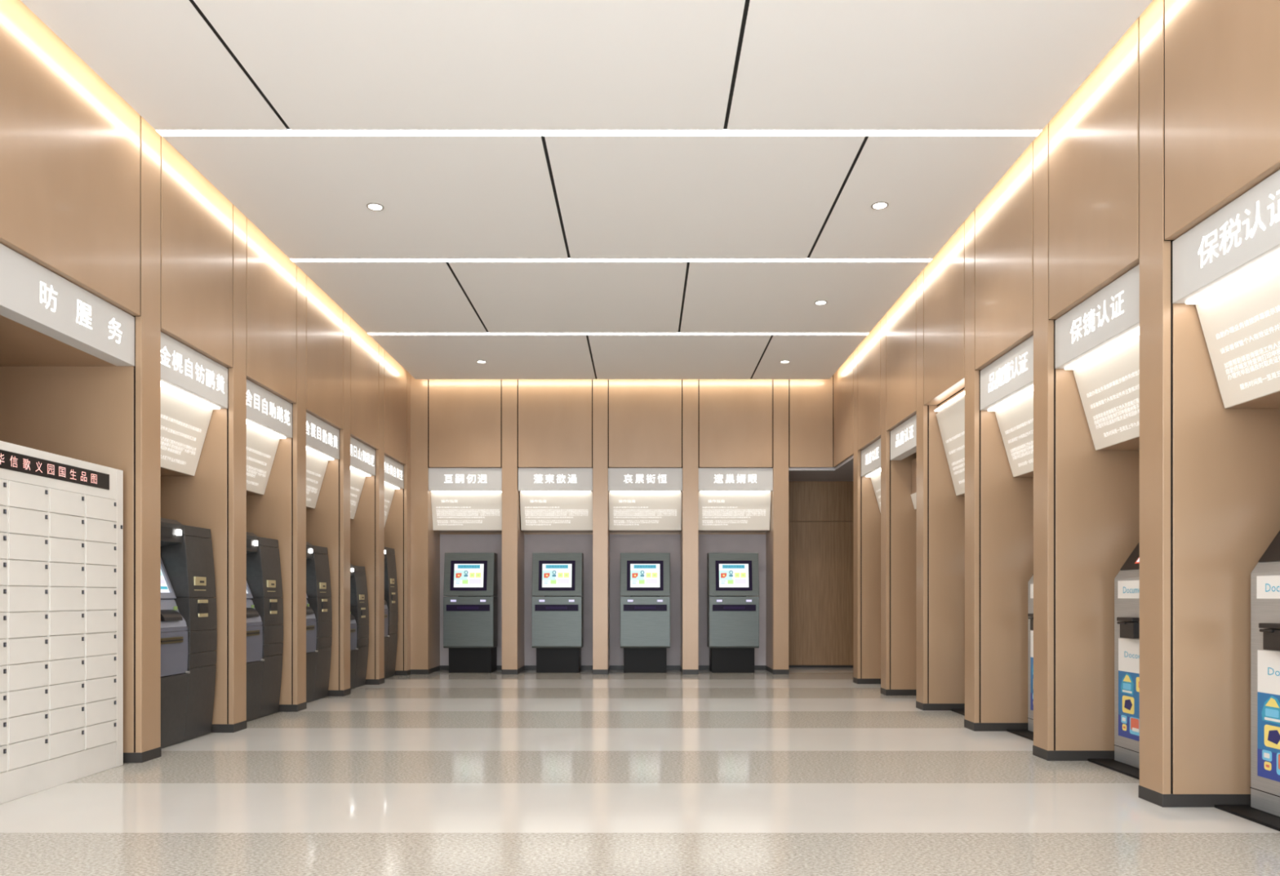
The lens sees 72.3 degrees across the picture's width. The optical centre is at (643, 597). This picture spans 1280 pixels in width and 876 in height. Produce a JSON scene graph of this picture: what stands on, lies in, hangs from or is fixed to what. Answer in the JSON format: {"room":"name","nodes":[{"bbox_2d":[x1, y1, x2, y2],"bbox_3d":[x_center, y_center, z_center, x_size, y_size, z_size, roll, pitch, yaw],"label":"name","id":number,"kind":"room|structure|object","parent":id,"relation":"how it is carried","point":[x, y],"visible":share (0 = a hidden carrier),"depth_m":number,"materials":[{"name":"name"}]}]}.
{"room":"public hall","nodes":[
{"label":"public hall","id":0,"kind":"room"},
{"bbox_2d":[0,115,161,763],"bbox_3d":[-3.514,-1.029,5.405,0.963,4.058,0.216,0,0,0],"label":"pillar","id":1,"kind":"structure","parent":0,"point":[108,416],"depth_m":5.30,"materials":[{"name":"brown wood"}]},
{"bbox_2d":[0,0,406,465],"bbox_3d":[-3.560,-1.030,5.450,1.050,4.060,13.700,0,0,0],"label":"wall","id":2,"kind":"structure","parent":0,"point":[70,144],"depth_m":5.15,"materials":[{"name":"brown wood"}]},
{"bbox_2d":[0,243,134,365],"bbox_3d":[-3.129,-1.548,4.615,0.112,0.296,1.366,0,0,0],"label":"sign","id":3,"kind":"object","parent":2,"relation":"attached to","point":[33,296],"visible":1,"depth_m":4.65,"materials":[{"name":"grey plastic"}]},
{"bbox_2d":[160,332,227,475],"bbox_3d":[-3.391,-1.298,6.000,0.638,0.796,0.974,0,0,0],"label":"sign","id":4,"kind":"object","parent":2,"relation":"attached to","point":[193,384],"visible":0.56,"depth_m":6.10,"materials":[{"name":"grey plastic"}]},
{"bbox_2d":[246,378,292,494],"bbox_3d":[-3.391,-1.298,7.190,0.638,0.796,0.974,0,0,0],"label":"sign","id":5,"kind":"object","parent":2,"relation":"attached to","point":[268,415],"visible":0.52,"depth_m":7.32,"materials":[{"name":"beige plastic"}]},
{"bbox_2d":[306,412,339,508],"bbox_3d":[-3.391,-1.298,8.380,0.638,0.796,0.974,0,0,0],"label":"sign","id":6,"kind":"object","parent":2,"relation":"attached to","point":[322,439],"visible":0.35,"depth_m":8.55,"materials":[{"name":"beige plastic"}]},
{"bbox_2d":[350,435,375,519],"bbox_3d":[-3.391,-1.298,9.570,0.638,0.796,0.974,0,0,0],"label":"sign","id":7,"kind":"object","parent":2,"relation":"attached to","point":[362,457],"visible":0.21,"depth_m":9.75,"materials":[{"name":"beige plastic"}]},
{"bbox_2d":[384,455,403,525],"bbox_3d":[-3.391,-1.298,10.760,0.638,0.796,0.974,0,0,0],"label":"sign","id":8,"kind":"object","parent":2,"relation":"attached to","point":[393,470],"visible":0.11,"depth_m":10.94,"materials":[{"name":"beige plastic"}]},
{"bbox_2d":[160,204,246,732],"bbox_3d":[-3.384,-1.029,6.595,0.703,4.058,0.216,0,0,0],"label":"pillar","id":9,"kind":"structure","parent":0,"point":[214,499],"depth_m":6.49,"materials":[{"name":"brown wood"}]},
{"bbox_2d":[246,265,306,711],"bbox_3d":[-3.384,-1.029,7.785,0.703,4.058,0.216,0,0,0],"label":"pillar","id":10,"kind":"structure","parent":0,"point":[279,513],"depth_m":7.68,"materials":[{"name":"brown wood"}]},
{"bbox_2d":[306,310,351,696],"bbox_3d":[-3.384,-1.029,8.975,0.703,4.058,0.216,0,0,0],"label":"pillar","id":11,"kind":"structure","parent":0,"point":[328,524],"depth_m":8.87,"materials":[{"name":"brown wood"}]},
{"bbox_2d":[350,344,384,684],"bbox_3d":[-3.384,-1.029,10.165,0.703,4.058,0.216,0,0,0],"label":"pillar","id":12,"kind":"structure","parent":0,"point":[367,526],"depth_m":10.06,"materials":[{"name":"brown wood"}]},
{"bbox_2d":[384,370,410,675],"bbox_3d":[-3.384,-1.029,11.400,0.703,4.058,0.306,0,0,0],"label":"pillar","id":13,"kind":"structure","parent":0,"point":[397,525],"depth_m":11.25,"materials":[{"name":"brown wood"}]},
{"bbox_2d":[410,374,439,674],"bbox_3d":[-2.921,-1.029,11.768,0.234,4.058,0.703,0,0,0],"label":"pillar","id":14,"kind":"structure","parent":0,"point":[424,541],"depth_m":11.42,"materials":[{"name":"brown wood"}]},
{"bbox_2d":[501,378,524,674],"bbox_3d":[-1.742,-1.029,11.768,0.207,4.058,0.703,0,0,0],"label":"pillar","id":15,"kind":"structure","parent":0,"point":[513,537],"depth_m":11.42,"materials":[{"name":"brown wood"}]},
{"bbox_2d":[20,0,1152,378],"bbox_3d":[0.000,-2.960,5.675,8.600,0.320,14.150,0,0,0],"label":"ceiling","id":16,"kind":"structure","parent":0,"point":[180,64],"depth_m":5.41,"materials":[{"name":"white paint"}]},
{"bbox_2d":[366,202,383,210],"bbox_3d":[-1.918,-2.797,6.270,0.120,0.006,0.120,0,0,0],"label":"recessed light","id":17,"kind":"object","parent":16,"relation":"in","point":[371,206],"visible":1,"depth_m":6.27,"materials":[{"name":"white"}]},
{"bbox_2d":[476,360,486,363],"bbox_3d":[-1.917,-2.797,10.390,0.120,0.006,0.120,0,0,0],"label":"recessed light","id":18,"kind":"object","parent":16,"relation":"in","point":[477,361],"visible":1,"depth_m":10.39,"materials":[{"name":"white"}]},
{"bbox_2d":[155,129,1042,135],"bbox_3d":[-0.265,-2.815,5.280,5.310,0.029,0.064,0,0,0],"label":"recessed light","id":19,"kind":"object","parent":16,"relation":"in","point":[162,132],"visible":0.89,"depth_m":5.27,"materials":[{"name":"white plastic"}]},
{"bbox_2d":[290,258,932,262],"bbox_3d":[-0.265,-2.815,7.274,5.310,0.029,0.064,0,0,0],"label":"recessed light","id":20,"kind":"object","parent":16,"relation":"in","point":[292,260],"visible":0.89,"depth_m":7.27,"materials":[{"name":"white plastic"}]},
{"bbox_2d":[368,333,868,334],"bbox_3d":[-0.265,-2.815,9.305,5.310,0.029,0.064,0,0,0],"label":"recessed light","id":21,"kind":"object","parent":16,"relation":"in","point":[368,333],"visible":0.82,"depth_m":9.29,"materials":[{"name":"white plastic"}]},
{"bbox_2d":[779,360,790,363],"bbox_3d":[1.680,-2.797,10.390,0.120,0.006,0.120,0,0,0],"label":"recessed light","id":22,"kind":"object","parent":16,"relation":"in","point":[782,361],"visible":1,"depth_m":10.39,"materials":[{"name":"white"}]},
{"bbox_2d":[814,300,826,305],"bbox_3d":[1.685,-2.797,8.310,0.120,0.006,0.120,0,0,0],"label":"recessed light","id":23,"kind":"object","parent":16,"relation":"in","point":[818,302],"visible":1,"depth_m":8.30,"materials":[{"name":"white plastic"}]},
{"bbox_2d":[871,201,888,209],"bbox_3d":[1.688,-2.797,6.250,0.120,0.006,0.120,0,0,0],"label":"recessed light","id":24,"kind":"object","parent":16,"relation":"in","point":[878,205],"visible":1,"depth_m":6.25,"materials":[{"name":"white plastic"}]},
{"bbox_2d":[592,378,609,674],"bbox_3d":[-0.559,-1.029,11.768,0.201,4.058,0.703,0,0,0],"label":"pillar","id":25,"kind":"structure","parent":0,"point":[601,532],"depth_m":11.42,"materials":[{"name":"brown wood"}]},
{"bbox_2d":[427,375,833,670],"bbox_3d":[-0.707,-1.030,12.010,6.386,4.060,1.180,0,0,0],"label":"wall","id":26,"kind":"structure","parent":0,"point":[555,415],"depth_m":11.42,"materials":[{"name":"brown wood"}]},
{"bbox_2d":[428,467,502,532],"bbox_3d":[-2.325,-1.298,11.776,0.974,0.796,0.638,0,0,0],"label":"sign","id":27,"kind":"object","parent":26,"relation":"attached to","point":[464,500],"visible":0.99,"depth_m":11.59,"materials":[{"name":"grey plastic"}]},
{"bbox_2d":[428,467,502,492],"bbox_3d":[-2.325,-1.542,11.515,0.974,0.308,0.110,0,0,0],"label":"light","id":28,"kind":"object","parent":27,"relation":"attached to","point":[440,479],"depth_m":11.46,"materials":[{"name":"white"}]},
{"bbox_2d":[518,467,592,532],"bbox_3d":[-1.149,-1.298,11.776,0.974,0.796,0.638,0,0,0],"label":"sign","id":29,"kind":"object","parent":26,"relation":"attached to","point":[553,500],"visible":1,"depth_m":11.59,"materials":[{"name":"beige plastic"}]},
{"bbox_2d":[518,467,592,492],"bbox_3d":[-1.149,-1.542,11.515,0.974,0.308,0.110,0,0,0],"label":"light","id":30,"kind":"object","parent":29,"relation":"attached to","point":[530,479],"depth_m":11.46,"materials":[{"name":"white"}]},
{"bbox_2d":[608,467,682,532],"bbox_3d":[0.026,-1.298,11.776,0.974,0.796,0.638,0,0,0],"label":"sign","id":31,"kind":"object","parent":26,"relation":"attached to","point":[642,500],"visible":1,"depth_m":11.59,"materials":[{"name":"beige plastic"}]},
{"bbox_2d":[608,467,682,492],"bbox_3d":[0.026,-1.542,11.515,0.974,0.308,0.110,0,0,0],"label":"light","id":32,"kind":"object","parent":31,"relation":"attached to","point":[620,479],"depth_m":11.46,"materials":[{"name":"white"}]},
{"bbox_2d":[698,467,773,532],"bbox_3d":[1.208,-1.298,11.776,0.974,0.796,0.638,0,0,0],"label":"sign","id":33,"kind":"object","parent":26,"relation":"attached to","point":[731,500],"visible":1,"depth_m":11.59,"materials":[{"name":"beige plastic"}]},
{"bbox_2d":[698,467,773,492],"bbox_3d":[1.208,-1.542,11.515,0.974,0.308,0.110,0,0,0],"label":"light","id":34,"kind":"object","parent":33,"relation":"attached to","point":[710,479],"depth_m":11.46,"materials":[{"name":"white"}]},
{"bbox_2d":[0,667,1279,875],"bbox_3d":[0.000,1.030,5.675,8.600,0.060,14.150,0,0,0],"label":"floor","id":35,"kind":"structure","parent":0,"point":[804,771],"depth_m":4.32,"materials":[{"name":"tile"}]},
{"bbox_2d":[0,440,123,804],"bbox_3d":[-3.466,0.120,4.582,0.737,1.760,1.317,0,0,0],"label":"locker","id":36,"kind":"object","parent":35,"relation":"on","point":[61,517],"visible":1,"depth_m":4.66,"materials":[{"name":"grey metal"}]},
{"bbox_2d":[160,517,217,748],"bbox_3d":[-3.401,0.231,6.000,0.549,1.531,0.880,0,0,0],"label":"machine","id":37,"kind":"object","parent":35,"relation":"on","point":[188,618],"visible":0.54,"depth_m":6.06,"materials":[{"name":"dark grey painted metal"},{"name":"grey plastic"}]},
{"bbox_2d":[160,609,182,621],"bbox_3d":[-3.225,0.117,5.855,0.178,0.075,0.230,0,0,0],"label":"hood","id":38,"kind":"object","parent":37,"relation":"attached to","point":[166,615],"depth_m":5.84,"materials":[{"name":"black plastic"}]},
{"bbox_2d":[160,517,183,546],"bbox_3d":[-3.419,-0.443,5.832,0.512,0.185,0.441,0,0,0],"label":"hood","id":39,"kind":"object","parent":37,"relation":"attached to","point":[171,531],"depth_m":5.93,"materials":[{"name":"black"}]},
{"bbox_2d":[246,532,283,721],"bbox_3d":[-3.401,0.231,7.190,0.549,1.531,0.880,0,0,0],"label":"machine","id":40,"kind":"object","parent":35,"relation":"on","point":[264,602],"visible":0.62,"depth_m":7.26,"materials":[{"name":"dark grey painted metal"},{"name":"grey plastic"}]},
{"bbox_2d":[246,532,258,553],"bbox_3d":[-3.419,-0.443,7.022,0.512,0.185,0.441,0,0,0],"label":"hood","id":41,"kind":"object","parent":40,"relation":"attached to","point":[252,540],"depth_m":7.14,"materials":[{"name":"black"}]},
{"bbox_2d":[246,607,259,617],"bbox_3d":[-3.225,0.117,7.045,0.178,0.075,0.230,0,0,0],"label":"hood","id":42,"kind":"object","parent":40,"relation":"attached to","point":[251,612],"depth_m":7.06,"materials":[{"name":"black plastic"}]},
{"bbox_2d":[306,542,332,702],"bbox_3d":[-3.401,0.231,8.380,0.549,1.531,0.880,0,0,0],"label":"machine","id":43,"kind":"object","parent":35,"relation":"on","point":[318,593],"visible":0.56,"depth_m":8.48,"materials":[{"name":"grey metal"}]},
{"bbox_2d":[306,542,313,559],"bbox_3d":[-3.419,-0.443,8.213,0.512,0.185,0.441,0,0,0],"label":"hood","id":44,"kind":"object","parent":43,"relation":"attached to","point":[309,548],"depth_m":8.35,"materials":[{"name":"black metal"}]},
{"bbox_2d":[306,606,314,613],"bbox_3d":[-3.225,0.117,8.235,0.178,0.075,0.230,0,0,0],"label":"hood","id":45,"kind":"object","parent":43,"relation":"attached to","point":[308,611],"depth_m":8.27,"materials":[{"name":"plastic"}]},
{"bbox_2d":[350,563,368,688],"bbox_3d":[-3.401,0.307,9.570,0.549,1.378,0.880,0,0,0],"label":"machine","id":46,"kind":"object","parent":35,"relation":"on","point":[359,611],"visible":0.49,"depth_m":9.70,"materials":[{"name":"grey metal"}]},
{"bbox_2d":[350,563,354,576],"bbox_3d":[-3.419,-0.298,9.402,0.512,0.166,0.441,0,0,0],"label":"light","id":47,"kind":"object","parent":46,"relation":"attached to","point":[352,567],"depth_m":9.56,"materials":[{"name":"white"}]},
{"bbox_2d":[350,613,355,619],"bbox_3d":[-3.225,0.206,9.425,0.178,0.068,0.230,0,0,0],"label":"hood","id":48,"kind":"object","parent":46,"relation":"attached to","point":[352,617],"depth_m":9.48,"materials":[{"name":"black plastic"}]},
{"bbox_2d":[384,546,398,678],"bbox_3d":[-3.401,0.169,10.760,0.549,1.654,0.880,0,0,0],"label":"machine","id":49,"kind":"object","parent":35,"relation":"on","point":[391,602],"visible":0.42,"depth_m":10.92,"materials":[{"name":"grey metal"}]},
{"bbox_2d":[443,552,497,672],"bbox_3d":[-2.305,0.203,11.803,0.660,1.595,0.582,0,0,0],"label":"kiosk","id":50,"kind":"object","parent":35,"relation":"on","point":[469,618],"visible":1,"depth_m":11.56,"materials":[{"name":"grey metal"}]},
{"bbox_2d":[446,604,489,610],"bbox_3d":[-2.305,0.134,11.530,0.570,0.083,0.021,0,0,0],"label":"slot","id":51,"kind":"object","parent":50,"relation":"on","point":[449,607],"depth_m":11.52,"materials":[{"name":"purple"}]},
{"bbox_2d":[531,552,583,672],"bbox_3d":[-1.139,0.203,11.803,0.660,1.595,0.582,0,0,0],"label":"kiosk","id":52,"kind":"object","parent":35,"relation":"on","point":[557,616],"visible":1,"depth_m":11.55,"materials":[{"name":"grey metal"}]},
{"bbox_2d":[534,604,577,610],"bbox_3d":[-1.139,0.134,11.530,0.570,0.083,0.021,0,0,0],"label":"slot","id":53,"kind":"object","parent":52,"relation":"on","point":[537,607],"depth_m":11.52,"materials":[{"name":"purple"}]},
{"bbox_2d":[620,552,670,672],"bbox_3d":[0.026,0.203,11.803,0.660,1.595,0.582,0,0,0],"label":"kiosk","id":54,"kind":"object","parent":35,"relation":"on","point":[645,615],"visible":1,"depth_m":11.55,"materials":[{"name":"grey metal"}]},
{"bbox_2d":[623,604,666,610],"bbox_3d":[0.026,0.134,11.530,0.570,0.083,0.021,0,0,0],"label":"tray","id":55,"kind":"object","parent":54,"relation":"on","point":[626,607],"depth_m":11.52,"materials":[{"name":"purple"}]},
{"bbox_2d":[706,552,759,672],"bbox_3d":[1.198,0.203,11.803,0.660,1.595,0.582,0,0,0],"label":"kiosk","id":56,"kind":"object","parent":35,"relation":"on","point":[732,616],"visible":1,"depth_m":11.56,"materials":[{"name":"grey metal"}]},
{"bbox_2d":[712,604,755,610],"bbox_3d":[1.198,0.134,11.530,0.570,0.083,0.021,0,0,0],"label":"tray","id":57,"kind":"object","parent":56,"relation":"on","point":[715,607],"depth_m":11.52,"materials":[{"name":"purple"}]},
{"bbox_2d":[951,709,964,715],"bbox_3d":[2.935,0.237,7.258,0.430,1.525,0.976,0,0,0],"label":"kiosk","id":58,"kind":"object","parent":35,"relation":"on","point":[962,712],"visible":0.02,"depth_m":7.60,"materials":[{"name":"black"}]},
{"bbox_2d":[1006,573,1033,740],"bbox_3d":[2.935,0.237,6.065,0.430,1.525,0.976,0,0,0],"label":"kiosk","id":59,"kind":"object","parent":35,"relation":"on","point":[1028,734],"visible":0.08,"depth_m":6.44,"materials":[{"name":"black metal"}]},
{"bbox_2d":[1030,631,1033,710],"bbox_3d":[2.849,0.534,6.065,0.006,0.583,0.758,0,0,0],"label":"poster","id":60,"kind":"object","parent":59,"relation":"attached to","point":[1031,632],"depth_m":6.42,"materials":[{"name":"blue paper"}]},
{"bbox_2d":[1087,542,1139,779],"bbox_3d":[2.935,0.237,4.875,0.430,1.525,0.976,0,0,0],"label":"kiosk","id":61,"kind":"object","parent":35,"relation":"on","point":[1126,761],"visible":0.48,"depth_m":5.16,"materials":[{"name":"grey metal"}]},
{"bbox_2d":[1118,638,1139,741],"bbox_3d":[2.849,0.534,4.875,0.006,0.583,0.758,0,0,0],"label":"poster","id":62,"kind":"object","parent":61,"relation":"attached to","point":[1128,648],"depth_m":5.14,"materials":[{"name":"multicoloured paper"}]},
{"bbox_2d":[1214,530,1279,831],"bbox_3d":[2.935,0.237,3.685,0.430,1.525,0.976,0,0,0],"label":"kiosk","id":63,"kind":"object","parent":35,"relation":"on","point":[1264,809],"visible":1,"depth_m":4.01,"materials":[{"name":"grey metal"}]},
{"bbox_2d":[1257,649,1279,782],"bbox_3d":[2.849,0.534,3.685,0.006,0.583,0.758,0,0,0],"label":"poster","id":64,"kind":"object","parent":63,"relation":"attached to","point":[1268,660],"depth_m":3.99,"materials":[{"name":"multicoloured paper"}]},
{"bbox_2d":[680,378,698,674],"bbox_3d":[0.617,-1.029,11.768,0.212,4.058,0.703,0,0,0],"label":"pillar","id":65,"kind":"structure","parent":0,"point":[689,532],"depth_m":11.42,"materials":[{"name":"brown wood"}]},
{"bbox_2d":[765,378,789,674],"bbox_3d":[1.797,-1.029,11.768,0.208,4.058,0.703,0,0,0],"label":"pillar","id":66,"kind":"structure","parent":0,"point":[777,538],"depth_m":11.42,"materials":[{"name":"brown wood"}]},
{"bbox_2d":[788,455,853,480],"bbox_3d":[2.760,-1.679,11.419,1.721,0.037,2.149,0,0,0],"label":"ceiling","id":67,"kind":"structure","parent":0,"point":[843,471],"depth_m":11.68,"materials":[{"name":"grey paint"}]},
{"bbox_2d":[853,346,880,684],"bbox_3d":[2.829,-1.029,10.240,0.703,4.058,0.206,0,0,0],"label":"pillar","id":68,"kind":"structure","parent":0,"point":[866,511],"depth_m":10.14,"materials":[{"name":"brown wood"}]},
{"bbox_2d":[880,312,916,695],"bbox_3d":[2.829,-1.029,9.045,0.703,4.058,0.206,0,0,0],"label":"pillar","id":69,"kind":"structure","parent":0,"point":[898,513],"depth_m":8.95,"materials":[{"name":"brown wood"}]},
{"bbox_2d":[915,268,964,710],"bbox_3d":[2.829,-1.029,7.855,0.703,4.058,0.206,0,0,0],"label":"pillar","id":70,"kind":"structure","parent":0,"point":[940,513],"depth_m":7.75,"materials":[{"name":"brown wood"}]},
{"bbox_2d":[964,209,1033,731],"bbox_3d":[2.829,-1.029,6.660,0.703,4.058,0.206,0,0,0],"label":"pillar","id":71,"kind":"structure","parent":0,"point":[999,504],"depth_m":6.56,"materials":[{"name":"brown wood"}]},
{"bbox_2d":[832,0,1279,467],"bbox_3d":[2.870,-1.030,5.063,0.780,4.060,12.926,0,0,0],"label":"wall","id":72,"kind":"structure","parent":0,"point":[1222,57],"depth_m":4.78,"materials":[{"name":"brown wood"}]},
{"bbox_2d":[861,438,880,512],"bbox_3d":[2.836,-1.298,9.643,0.638,0.796,0.974,0,0,0],"label":"sign","id":73,"kind":"object","parent":72,"relation":"attached to","point":[871,455],"visible":0.11,"depth_m":9.81,"materials":[{"name":"beige plastic"}]},
{"bbox_2d":[861,438,880,477],"bbox_3d":[2.575,-1.542,9.643,0.110,0.308,0.974,0,0,0],"label":"light","id":74,"kind":"object","parent":73,"relation":"attached to","point":[871,455],"depth_m":9.71,"materials":[{"name":"white plastic"}]},
{"bbox_2d":[890,413,916,509],"bbox_3d":[2.836,-1.298,8.450,0.638,0.796,0.974,0,0,0],"label":"sign","id":75,"kind":"object","parent":72,"relation":"attached to","point":[904,437],"visible":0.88,"depth_m":8.60,"materials":[{"name":"grey plastic"}]},
{"bbox_2d":[934,388,964,495],"bbox_3d":[2.860,-1.295,7.258,0.590,0.790,0.962,0,0,0],"label":"sign","id":76,"kind":"object","parent":72,"relation":"attached to","point":[950,415],"visible":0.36,"depth_m":7.49,"materials":[{"name":"white plastic"}]},
{"bbox_2d":[980,335,1033,476],"bbox_3d":[2.836,-1.298,6.065,0.638,0.796,0.974,0,0,0],"label":"sign","id":77,"kind":"object","parent":72,"relation":"attached to","point":[1006,384],"visible":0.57,"depth_m":6.20,"materials":[{"name":"beige plastic"}]},
{"bbox_2d":[980,335,1033,411],"bbox_3d":[2.575,-1.542,6.065,0.110,0.308,0.974,0,0,0],"label":"light","id":78,"kind":"object","parent":77,"relation":"attached to","point":[1006,382],"depth_m":6.07,"materials":[{"name":"white plastic"}]},
{"bbox_2d":[1054,263,1139,450],"bbox_3d":[2.836,-1.298,4.875,0.638,0.796,0.974,0,0,0],"label":"sign","id":79,"kind":"object","parent":72,"relation":"attached to","point":[1098,340],"visible":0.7,"depth_m":4.97,"materials":[{"name":"beige plastic"}]},
{"bbox_2d":[1054,263,1139,369],"bbox_3d":[2.575,-1.542,4.875,0.110,0.308,0.974,0,0,0],"label":"light","id":80,"kind":"object","parent":79,"relation":"attached to","point":[1107,322],"depth_m":4.86,"materials":[{"name":"white plastic"}]},
{"bbox_2d":[1172,169,1279,408],"bbox_3d":[2.836,-1.298,3.685,0.638,0.796,0.974,0,0,0],"label":"sign","id":81,"kind":"object","parent":72,"relation":"attached to","point":[1228,264],"visible":1,"depth_m":3.87,"materials":[{"name":"beige plastic"}]},
{"bbox_2d":[1172,169,1279,303],"bbox_3d":[2.575,-1.542,3.685,0.110,0.308,0.974,0,0,0],"label":"light","id":82,"kind":"object","parent":81,"relation":"attached to","point":[1238,244],"depth_m":3.78,"materials":[{"name":"white plastic"}]},
{"bbox_2d":[1032,122,1139,760],"bbox_3d":[2.829,-1.029,5.470,0.703,4.058,0.206,0,0,0],"label":"pillar","id":83,"kind":"structure","parent":0,"point":[1086,500],"depth_m":5.37,"materials":[{"name":"brown wood"}]},
{"bbox_2d":[1138,0,1279,807],"bbox_3d":[2.829,-1.029,4.280,0.703,4.058,0.206,0,0,0],"label":"pillar","id":84,"kind":"structure","parent":0,"point":[1210,472],"depth_m":4.18,"materials":[{"name":"brown wood"}]},
{"bbox_3d":[3.049,-0.380,11.460,2.302,2.760,2.320,0,0,0],"label":"wall","id":85,"kind":"structure","parent":0,"visible":0},
{"bbox_2d":[788,480,853,667],"bbox_3d":[2.750,-0.350,12.508,1.700,2.700,0.025,0,0,0],"label":"door","id":86,"kind":"structure","parent":85,"relation":"in","point":[820,513],"depth_m":12.49,"materials":[{"name":"brown wood"}]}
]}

